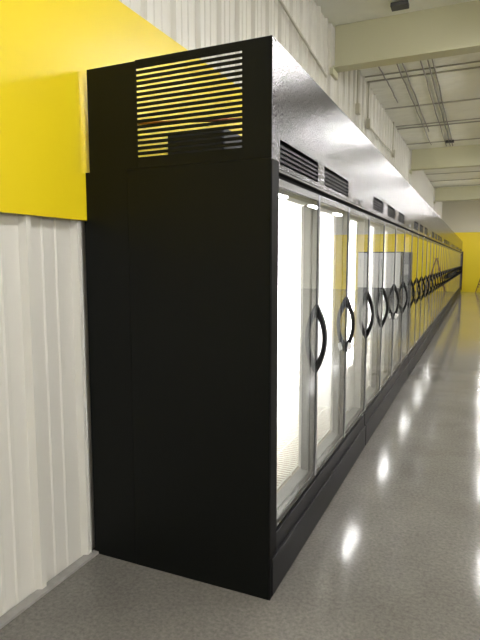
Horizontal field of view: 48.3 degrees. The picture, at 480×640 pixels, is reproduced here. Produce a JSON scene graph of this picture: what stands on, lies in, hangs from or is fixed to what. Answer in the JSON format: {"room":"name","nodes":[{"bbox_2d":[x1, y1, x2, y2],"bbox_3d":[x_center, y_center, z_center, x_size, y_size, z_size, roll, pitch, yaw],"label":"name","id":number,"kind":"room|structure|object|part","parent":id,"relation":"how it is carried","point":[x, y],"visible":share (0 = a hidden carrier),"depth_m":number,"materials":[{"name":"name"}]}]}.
{"room":"supermarket","nodes":[
{"label":"supermarket","id":0,"kind":"room"},
{"bbox_2d":[0,0,442,616],"bbox_3d":[1.203,-1.417,6.958,0.168,4.180,39.881,3,7,24],"label":"wall","id":1,"kind":"structure","parent":0,"point":[47,504],"depth_m":2.44,"materials":[{"name":"paint"}]},
{"bbox_2d":[0,550,98,628],"bbox_3d":[-3.778,1.914,-4.133,0.047,0.012,14.996,3,7,24],"label":"baseboard","id":2,"kind":"structure","parent":1,"relation":"attached to","point":[36,595],"depth_m":2.35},
{"bbox_2d":[0,0,241,220],"bbox_3d":[1.313,-1.507,6.965,0.017,1.086,39.980,3,7,24],"label":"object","id":3,"kind":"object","parent":1,"relation":"attached to","point":[48,48],"depth_m":2.30,"materials":[{"name":"yellow paint"}]},
{"bbox_2d":[278,0,326,77],"bbox_3d":[0.193,-2.670,4.292,0.026,0.246,3.852,3,7,24],"label":"conduit","id":4,"kind":"object","parent":1,"relation":"attached to","point":[280,1],"visible":1,"depth_m":5.20,"materials":[{"name":"beige metal"}]},
{"bbox_2d":[327,23,337,101],"bbox_3d":[1.093,-2.720,6.334,0.074,1.430,0.240,3,7,24],"label":"wall column","id":5,"kind":"structure","parent":1,"relation":"attached to","point":[332,75],"depth_m":6.25,"materials":[{"name":"paint"}]},
{"bbox_2d":[355,70,360,114],"bbox_3d":[1.663,-3.233,7.508,0.063,0.670,0.100,3,7,24],"label":"conduit","id":6,"kind":"object","parent":1,"relation":"attached to","point":[357,105],"visible":0.93,"depth_m":7.50,"materials":[{"name":"beige metal"}]},
{"bbox_2d":[366,83,370,128],"bbox_3d":[1.989,-3.304,8.235,0.063,0.690,0.100,3,7,24],"label":"conduit","id":7,"kind":"object","parent":1,"relation":"attached to","point":[368,120],"visible":1,"depth_m":8.22,"materials":[{"name":"beige metal"}]},
{"bbox_2d":[371,128,392,152],"bbox_3d":[2.505,-3.155,9.431,0.022,0.052,2.440,3,7,24],"label":"conduit","id":8,"kind":"object","parent":1,"relation":"attached to","point":[371,128],"visible":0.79,"depth_m":9.32,"materials":[{"name":"beige metal"}]},
{"bbox_2d":[391,122,395,157],"bbox_3d":[3.048,-3.572,10.595,0.063,0.680,0.100,3,7,24],"label":"conduit","id":9,"kind":"object","parent":1,"relation":"attached to","point":[393,150],"visible":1,"depth_m":10.58,"materials":[{"name":"beige metal"}]},
{"bbox_2d":[408,149,411,183],"bbox_3d":[4.228,-3.498,13.323,0.074,1.430,0.240,3,7,24],"label":"wall column","id":10,"kind":"structure","parent":1,"relation":"attached to","point":[409,163],"depth_m":13.22,"materials":[{"name":"paint"}]},
{"bbox_2d":[433,188,434,209],"bbox_3d":[7.364,-4.275,20.313,0.074,1.430,0.240,3,7,24],"label":"wall column","id":11,"kind":"structure","parent":1,"relation":"attached to","point":[434,188],"depth_m":20.20,"materials":[{"name":"paint"}]},
{"bbox_2d":[0,292,479,639],"bbox_3d":[10.609,1.158,3.102,20.900,0.100,40.400,3,7,24],"label":"floor","id":12,"kind":"structure","parent":0,"point":[394,554],"depth_m":2.54,"materials":[{"name":"concrete"}]},
{"bbox_2d":[84,35,373,600],"bbox_3d":[0.144,-0.067,3.287,0.981,2.308,2.073,3,7,24],"label":"cooler","id":13,"kind":"object","parent":12,"relation":"on","point":[228,296],"visible":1,"depth_m":2.39,"materials":[{"name":"black metal"}]},
{"bbox_3d":[-0.610,0.247,2.528,0.246,1.852,0.014,3,7,24],"label":"panel","id":14,"kind":"part","parent":13,"relation":"part of","materials":[{"name":"black metal"}]},
{"bbox_2d":[136,47,241,154],"bbox_3d":[-0.219,-0.898,2.225,0.500,0.376,0.003,3,7,24],"label":"grille","id":15,"kind":"object","parent":13,"relation":"attached to","point":[212,51],"depth_m":2.22,"materials":[{"name":"black metal"}]},
{"bbox_3d":[-0.185,0.269,2.340,0.680,1.850,0.017,3,7,24],"label":"panel","id":16,"kind":"part","parent":13,"relation":"part of","materials":[{"name":"black metal"}]},
{"bbox_3d":[0.141,0.282,2.229,0.003,1.848,0.080,3,7,24],"label":"corner post","id":17,"kind":"part","parent":13,"relation":"part of","materials":[{"name":"black plastic"}]},
{"bbox_3d":[0.254,0.139,2.518,0.032,1.499,0.677,3,7,24],"label":"door","id":18,"kind":"part","parent":13,"relation":"part of","materials":[{"name":"grey"}]},
{"bbox_3d":[0.488,0.812,3.240,0.058,0.060,2.054,3,7,24],"label":"sill","id":19,"kind":"part","parent":13,"relation":"part of","materials":[{"name":"grey plastic"}]},
{"bbox_3d":[0.270,0.137,2.510,0.001,1.483,0.675,3,7,24],"label":"edge trim","id":20,"kind":"part","parent":13,"relation":"part of","materials":[{"name":"grey metal"}]},
{"bbox_3d":[0.549,1.004,3.234,0.022,0.166,2.054,3,7,24],"label":"kick plate","id":21,"kind":"part","parent":13,"relation":"part of","materials":[{"name":"black metal"}]},
{"bbox_3d":[0.542,0.880,3.223,0.012,0.084,2.054,3,7,24],"label":"rail","id":22,"kind":"part","parent":13,"relation":"part of","materials":[{"name":"black metal"}]},
{"bbox_3d":[0.428,0.100,2.795,0.050,0.360,0.030,3,7,24],"label":"handle","id":23,"kind":"part","parent":13,"relation":"part of","materials":[{"name":"black plastic"}]},
{"bbox_3d":[0.533,-0.705,3.051,0.030,0.012,2.054,3,7,24],"label":"header trim","id":24,"kind":"part","parent":13,"relation":"part of","materials":[{"name":"grey metal"}]},
{"bbox_3d":[0.533,0.070,3.138,0.032,1.499,0.677,3,7,24],"label":"door","id":25,"kind":"part","parent":13,"relation":"part of","materials":[{"name":"grey"}]},
{"bbox_3d":[0.548,0.068,3.131,0.001,1.483,0.675,3,7,24],"label":"edge trim","id":26,"kind":"part","parent":13,"relation":"part of","materials":[{"name":"grey metal"}]},
{"bbox_3d":[0.541,0.072,3.135,0.009,1.439,0.655,3,7,24],"label":"glass pane","id":27,"kind":"part","parent":13,"relation":"part of","materials":[{"name":"clear glass"}]},
{"bbox_3d":[0.707,0.031,3.416,0.050,0.360,0.030,3,7,24],"label":"handle","id":28,"kind":"part","parent":13,"relation":"part of","materials":[{"name":"black plastic"}]},
{"bbox_3d":[0.811,0.001,3.759,0.032,1.499,0.677,3,7,24],"label":"door","id":29,"kind":"part","parent":13,"relation":"part of","materials":[{"name":"grey"}]},
{"bbox_3d":[0.819,0.003,3.756,0.009,1.439,0.655,3,7,24],"label":"glass pane","id":30,"kind":"part","parent":13,"relation":"part of","materials":[{"name":"clear glass"}]},
{"bbox_3d":[0.827,-0.001,3.752,0.001,1.483,0.675,3,7,24],"label":"edge trim","id":31,"kind":"part","parent":13,"relation":"part of","materials":[{"name":"grey metal"}]},
{"bbox_3d":[0.985,-0.038,4.037,0.050,0.360,0.030,3,7,24],"label":"handle","id":32,"kind":"part","parent":13,"relation":"part of","materials":[{"name":"black plastic"}]},
{"bbox_2d":[363,144,414,444],"bbox_3d":[1.156,-0.318,5.487,0.936,2.296,2.784,3,7,24],"label":"cooler","id":33,"kind":"object","parent":12,"relation":"on","point":[390,282],"visible":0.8,"depth_m":4.91,"materials":[{"name":"white"}]},
{"bbox_3d":[1.103,-0.068,4.389,0.009,1.439,0.666,3,7,24],"label":"glass pane","id":34,"kind":"part","parent":33,"relation":"part of","materials":[{"name":"clear glass"}]},
{"bbox_3d":[1.096,-0.070,4.393,0.032,1.499,0.688,3,7,24],"label":"door","id":35,"kind":"part","parent":33,"relation":"part of","materials":[{"name":"grey"}]},
{"bbox_3d":[1.111,-0.071,4.386,0.001,1.483,0.686,3,7,24],"label":"edge trim","id":36,"kind":"part","parent":33,"relation":"part of","materials":[{"name":"grey metal"}]},
{"bbox_3d":[1.532,0.634,5.429,0.012,0.084,2.774,3,7,24],"label":"rail","id":37,"kind":"part","parent":33,"relation":"part of","materials":[{"name":"black metal"}]},
{"bbox_3d":[1.272,-0.109,4.675,0.050,0.360,0.030,3,7,24],"label":"handle","id":38,"kind":"part","parent":33,"relation":"part of","materials":[{"name":"black plastic"}]},
{"bbox_3d":[1.538,0.759,5.440,0.022,0.166,2.774,3,7,24],"label":"kick plate","id":39,"kind":"part","parent":33,"relation":"part of","materials":[{"name":"black metal"}]},
{"bbox_3d":[1.379,-0.140,5.024,0.032,1.499,0.688,3,7,24],"label":"door","id":40,"kind":"part","parent":33,"relation":"part of","materials":[{"name":"grey"}]},
{"bbox_3d":[1.394,-0.141,5.017,0.001,1.483,0.686,3,7,24],"label":"edge trim","id":41,"kind":"part","parent":33,"relation":"part of","materials":[{"name":"grey metal"}]},
{"bbox_3d":[1.387,-0.138,5.021,0.009,1.439,0.666,3,7,24],"label":"glass pane","id":42,"kind":"part","parent":33,"relation":"part of","materials":[{"name":"clear glass"}]},
{"bbox_3d":[1.522,-0.950,5.257,0.030,0.012,2.774,3,7,24],"label":"header trim","id":43,"kind":"part","parent":33,"relation":"part of","materials":[{"name":"grey metal"}]},
{"bbox_3d":[1.555,-0.179,5.307,0.050,0.360,0.030,3,7,24],"label":"handle","id":44,"kind":"part","parent":33,"relation":"part of","materials":[{"name":"black plastic"}]},
{"bbox_3d":[1.662,-0.210,5.655,0.032,1.499,0.688,3,7,24],"label":"door","id":45,"kind":"part","parent":33,"relation":"part of","materials":[{"name":"grey"}]},
{"bbox_3d":[1.670,-0.208,5.652,0.009,1.439,0.666,3,7,24],"label":"glass pane","id":46,"kind":"part","parent":33,"relation":"part of","materials":[{"name":"clear glass"}]},
{"bbox_3d":[1.677,-0.212,5.648,0.001,1.483,0.686,3,7,24],"label":"edge trim","id":47,"kind":"part","parent":33,"relation":"part of","materials":[{"name":"grey metal"}]},
{"bbox_3d":[1.838,-0.249,5.938,0.050,0.360,0.030,3,7,24],"label":"handle","id":48,"kind":"part","parent":33,"relation":"part of","materials":[{"name":"black plastic"}]},
{"bbox_3d":[1.945,-0.281,6.287,0.032,1.499,0.688,3,7,24],"label":"door","id":49,"kind":"part","parent":33,"relation":"part of","materials":[{"name":"grey"}]},
{"bbox_3d":[1.953,-0.278,6.283,0.009,1.439,0.666,3,7,24],"label":"glass pane","id":50,"kind":"part","parent":33,"relation":"part of","materials":[{"name":"clear glass"}]},
{"bbox_3d":[1.961,-0.282,6.280,0.001,1.483,0.686,3,7,24],"label":"edge trim","id":51,"kind":"part","parent":33,"relation":"part of","materials":[{"name":"grey metal"}]},
{"bbox_3d":[2.121,-0.320,6.569,0.050,0.360,0.030,3,7,24],"label":"handle","id":52,"kind":"part","parent":33,"relation":"part of","materials":[{"name":"black plastic"}]},
{"bbox_2d":[407,189,432,373],"bbox_3d":[2.282,-0.597,7.997,0.936,2.296,2.734,3,7,24],"label":"cooler","id":53,"kind":"object","parent":12,"relation":"on","point":[422,212],"visible":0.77,"depth_m":7.59,"materials":[{"name":"white"}]},
{"bbox_3d":[2.229,-0.351,6.920,0.032,1.499,0.676,3,7,24],"label":"door","id":54,"kind":"part","parent":53,"relation":"part of","materials":[{"name":"grey"}]},
{"bbox_3d":[2.237,-0.349,6.916,0.009,1.439,0.654,3,7,24],"label":"glass pane","id":55,"kind":"part","parent":53,"relation":"part of","materials":[{"name":"clear glass"}]},
{"bbox_3d":[2.245,-0.352,6.912,0.001,1.483,0.674,3,7,24],"label":"edge trim","id":56,"kind":"part","parent":53,"relation":"part of","materials":[{"name":"grey metal"}]},
{"bbox_3d":[2.658,0.355,7.939,0.012,0.084,2.724,3,7,24],"label":"rail","id":57,"kind":"part","parent":53,"relation":"part of","materials":[{"name":"black metal"}]},
{"bbox_3d":[2.664,0.480,7.950,0.022,0.166,2.724,3,7,24],"label":"kick plate","id":58,"kind":"part","parent":53,"relation":"part of","materials":[{"name":"black metal"}]},
{"bbox_3d":[2.403,-0.389,7.197,0.050,0.360,0.030,3,7,24],"label":"handle","id":59,"kind":"part","parent":53,"relation":"part of","materials":[{"name":"black plastic"}]},
{"bbox_3d":[2.507,-0.420,7.540,0.032,1.499,0.676,3,7,24],"label":"door","id":60,"kind":"part","parent":53,"relation":"part of","materials":[{"name":"grey"}]},
{"bbox_3d":[2.515,-0.417,7.536,0.009,1.439,0.654,3,7,24],"label":"glass pane","id":61,"kind":"part","parent":53,"relation":"part of","materials":[{"name":"clear glass"}]},
{"bbox_3d":[2.648,-1.230,7.767,0.030,0.012,2.724,3,7,24],"label":"header trim","id":62,"kind":"part","parent":53,"relation":"part of","materials":[{"name":"grey metal"}]},
{"bbox_3d":[2.681,-0.458,7.817,0.050,0.360,0.030,3,7,24],"label":"handle","id":63,"kind":"part","parent":53,"relation":"part of","materials":[{"name":"black plastic"}]},
{"bbox_3d":[2.793,-0.486,8.156,0.009,1.439,0.654,3,7,24],"label":"glass pane","id":64,"kind":"part","parent":53,"relation":"part of","materials":[{"name":"clear glass"}]},
{"bbox_3d":[2.785,-0.489,8.159,0.032,1.499,0.676,3,7,24],"label":"door","id":65,"kind":"part","parent":53,"relation":"part of","materials":[{"name":"grey"}]},
{"bbox_3d":[3.064,-0.558,8.780,0.032,1.499,0.676,3,7,24],"label":"door","id":66,"kind":"part","parent":53,"relation":"part of","materials":[{"name":"grey"}]},
{"bbox_3d":[3.071,-0.555,8.776,0.009,1.439,0.654,3,7,24],"label":"glass pane","id":67,"kind":"part","parent":53,"relation":"part of","materials":[{"name":"clear glass"}]},
{"bbox_3d":[2.959,-0.527,8.437,0.050,0.360,0.030,3,7,24],"label":"handle","id":68,"kind":"part","parent":53,"relation":"part of","materials":[{"name":"black plastic"}]},
{"bbox_3d":[3.237,-0.596,9.057,0.050,0.360,0.030,3,7,24],"label":"handle","id":69,"kind":"part","parent":53,"relation":"part of","materials":[{"name":"black plastic"}]},
{"bbox_2d":[427,209,444,343],"bbox_3d":[3.538,-0.908,10.797,0.936,2.296,3.424,3,7,24],"label":"cooler","id":70,"kind":"object","parent":12,"relation":"on","point":[437,235],"visible":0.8,"depth_m":10.30,"materials":[{"name":"white"}]},
{"bbox_3d":[3.353,-0.625,9.404,0.009,1.439,0.655,3,7,24],"label":"glass pane","id":71,"kind":"part","parent":70,"relation":"part of","materials":[{"name":"clear glass"}]},
{"bbox_3d":[3.632,-0.694,10.025,0.009,1.439,0.655,3,7,24],"label":"glass pane","id":72,"kind":"part","parent":70,"relation":"part of","materials":[{"name":"clear glass"}]},
{"bbox_3d":[3.914,0.044,10.739,0.012,0.084,3.414,3,7,24],"label":"rail","id":73,"kind":"part","parent":70,"relation":"part of","materials":[{"name":"black metal"}]},
{"bbox_3d":[3.921,0.168,10.750,0.022,0.166,3.414,3,7,24],"label":"kick plate","id":74,"kind":"part","parent":70,"relation":"part of","materials":[{"name":"black metal"}]},
{"bbox_3d":[3.910,-0.763,10.647,0.009,1.439,0.655,3,7,24],"label":"glass pane","id":75,"kind":"part","parent":70,"relation":"part of","materials":[{"name":"clear glass"}]},
{"bbox_3d":[4.189,-0.833,11.268,0.009,1.439,0.655,3,7,24],"label":"glass pane","id":76,"kind":"part","parent":70,"relation":"part of","materials":[{"name":"clear glass"}]},
{"bbox_3d":[4.468,-0.902,11.889,0.009,1.439,0.655,3,7,24],"label":"glass pane","id":77,"kind":"part","parent":70,"relation":"part of","materials":[{"name":"clear glass"}]},
{"bbox_2d":[440,223,451,322],"bbox_3d":[4.935,-1.254,13.911,0.936,2.296,3.424,3,7,24],"label":"cooler","id":78,"kind":"object","parent":12,"relation":"on","point":[447,231],"visible":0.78,"depth_m":13.49,"materials":[{"name":"white"}]},
{"bbox_3d":[4.750,-0.972,12.518,0.009,1.439,0.655,3,7,24],"label":"glass pane","id":79,"kind":"part","parent":78,"relation":"part of","materials":[{"name":"clear glass"}]},
{"bbox_3d":[5.317,-0.178,13.864,0.022,0.166,3.414,3,7,24],"label":"kick plate","id":80,"kind":"part","parent":78,"relation":"part of","materials":[{"name":"black metal"}]},
{"bbox_3d":[5.029,-1.041,13.139,0.009,1.439,0.655,3,7,24],"label":"glass pane","id":81,"kind":"part","parent":78,"relation":"part of","materials":[{"name":"clear glass"}]},
{"bbox_3d":[5.307,-1.110,13.760,0.009,1.439,0.655,3,7,24],"label":"glass pane","id":82,"kind":"part","parent":78,"relation":"part of","materials":[{"name":"clear glass"}]},
{"bbox_3d":[5.586,-1.179,14.381,0.009,1.439,0.655,3,7,24],"label":"glass pane","id":83,"kind":"part","parent":78,"relation":"part of","materials":[{"name":"clear glass"}]},
{"bbox_3d":[5.865,-1.248,15.003,0.009,1.439,0.655,3,7,24],"label":"glass pane","id":84,"kind":"part","parent":78,"relation":"part of","materials":[{"name":"clear glass"}]},
{"bbox_2d":[449,231,456,309],"bbox_3d":[6.332,-1.601,17.024,0.936,2.296,3.424,3,7,24],"label":"cooler","id":85,"kind":"object","parent":12,"relation":"on","point":[454,236],"visible":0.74,"depth_m":16.75,"materials":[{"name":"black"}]},
{"bbox_3d":[6.147,-1.318,15.631,0.009,1.439,0.655,3,7,24],"label":"glass pane","id":86,"kind":"part","parent":85,"relation":"part of","materials":[{"name":"clear glass"}]},
{"bbox_3d":[6.425,-1.387,16.252,0.009,1.439,0.655,3,7,24],"label":"glass pane","id":87,"kind":"part","parent":85,"relation":"part of","materials":[{"name":"clear glass"}]},
{"bbox_2d":[454,236,459,301],"bbox_3d":[7.729,-1.947,20.138,0.936,2.296,3.424,3,7,24],"label":"cooler","id":88,"kind":"object","parent":12,"relation":"on","point":[458,238],"visible":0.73,"depth_m":19.91,"materials":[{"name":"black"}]},
{"bbox_2d":[458,239,462,294],"bbox_3d":[9.132,-2.295,23.267,0.936,2.296,3.457,3,7,24],"label":"cooler","id":89,"kind":"object","parent":12,"relation":"on","point":[461,242],"visible":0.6,"depth_m":23.35,"materials":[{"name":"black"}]},
{"bbox_3d":[10.095,-2.276,24.725,0.350,1.760,0.028,3,7,24],"label":"panel","id":90,"kind":"part","parent":89,"relation":"part of","materials":[{"name":"black metal"}]},
{"bbox_2d":[314,0,479,201],"bbox_3d":[10.606,-3.096,2.630,20.900,0.100,40.400,3,7,24],"label":"ceiling","id":91,"kind":"structure","parent":0,"point":[464,84],"depth_m":8.74,"materials":[{"name":"white paint"}]},
{"bbox_2d":[378,67,397,102],"bbox_3d":[2.144,-3.591,7.913,0.036,0.029,2.800,3,7,24],"label":"conduit","id":92,"kind":"object","parent":91,"relation":"attached to","point":[378,67],"visible":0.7,"depth_m":8.20,"materials":[{"name":"grey metal"}]},
{"bbox_2d":[390,0,408,11],"bbox_3d":[1.693,-3.329,5.666,0.180,0.046,0.120,3,7,24],"label":"junction box","id":93,"kind":"object","parent":91,"relation":"attached to","point":[404,4],"visible":1,"depth_m":5.64,"materials":[{"name":"grey metal"}]},
{"bbox_2d":[333,0,479,72],"bbox_3d":[10.408,-2.736,2.153,20.345,0.490,0.200,3,7,24],"label":"roof beam","id":94,"kind":"structure","parent":91,"relation":"attached to","point":[450,30],"depth_m":5.93,"materials":[{"name":"beige paint"}]},
{"bbox_2d":[396,64,431,144],"bbox_3d":[3.259,-3.802,9.813,0.036,0.028,6.000,3,7,24],"label":"conduit","id":95,"kind":"object","parent":91,"relation":"attached to","point":[396,64],"visible":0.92,"depth_m":8.97,"materials":[{"name":"grey metal"}]},
{"bbox_2d":[402,63,428,131],"bbox_3d":[2.955,-3.709,8.968,0.035,0.029,5.000,3,7,24],"label":"conduit","id":96,"kind":"object","parent":91,"relation":"attached to","point":[402,63],"visible":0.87,"depth_m":8.67,"materials":[{"name":"grey metal"}]},
{"bbox_2d":[365,61,479,187],"bbox_3d":[10.627,-3.030,2.596,20.430,0.021,38.902,3,7,24],"label":"roof beams","id":97,"kind":"structure","parent":91,"relation":"attached to","point":[454,70],"depth_m":9.28,"materials":[{"name":"beige metal"}]},
{"bbox_2d":[420,61,446,145],"bbox_3d":[3.419,-3.758,9.416,0.036,0.028,7.200,3,7,24],"label":"conduit","id":98,"kind":"object","parent":91,"relation":"attached to","point":[420,61],"visible":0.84,"depth_m":8.92,"materials":[{"name":"grey metal"}]},
{"bbox_2d":[427,60,450,145],"bbox_3d":[3.505,-3.754,9.378,0.035,0.030,7.200,3,7,24],"label":"conduit","id":99,"kind":"object","parent":91,"relation":"attached to","point":[427,60],"visible":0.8,"depth_m":8.82,"materials":[{"name":"grey metal"}]},
{"bbox_2d":[432,59,452,145],"bbox_3d":[3.556,-3.752,9.355,0.034,0.030,7.200,3,7,24],"label":"conduit","id":100,"kind":"object","parent":91,"relation":"attached to","point":[432,59],"visible":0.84,"depth_m":8.82,"materials":[{"name":"grey metal"}]},
{"bbox_2d":[411,144,479,170],"bbox_3d":[13.543,-3.514,9.143,20.345,0.490,0.200,3,7,24],"label":"roof beam","id":101,"kind":"structure","parent":91,"relation":"attached to","point":[467,155],"depth_m":12.92,"materials":[{"name":"beige paint"}]},
{"bbox_2d":[435,186,479,201],"bbox_3d":[16.679,-4.291,16.132,20.345,0.490,0.200,3,7,24],"label":"roof beam","id":102,"kind":"structure","parent":91,"relation":"attached to","point":[468,192],"depth_m":19.92,"materials":[{"name":"beige paint"}]},
{"bbox_2d":[442,200,479,232],"bbox_3d":[18.737,-2.998,21.109,20.600,4.180,0.150,3,7,24],"label":"wall","id":103,"kind":"structure","parent":0,"point":[460,216],"depth_m":24.64,"materials":[{"name":"beige paint"}]},
{"bbox_2d":[449,232,479,291],"bbox_3d":[12.901,-2.554,23.676,7.500,2.740,0.029,3,7,24],"label":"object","id":104,"kind":"structure","parent":103,"relation":"attached to","point":[470,247],"depth_m":24.66,"materials":[{"name":"yellow paint"}]}
]}

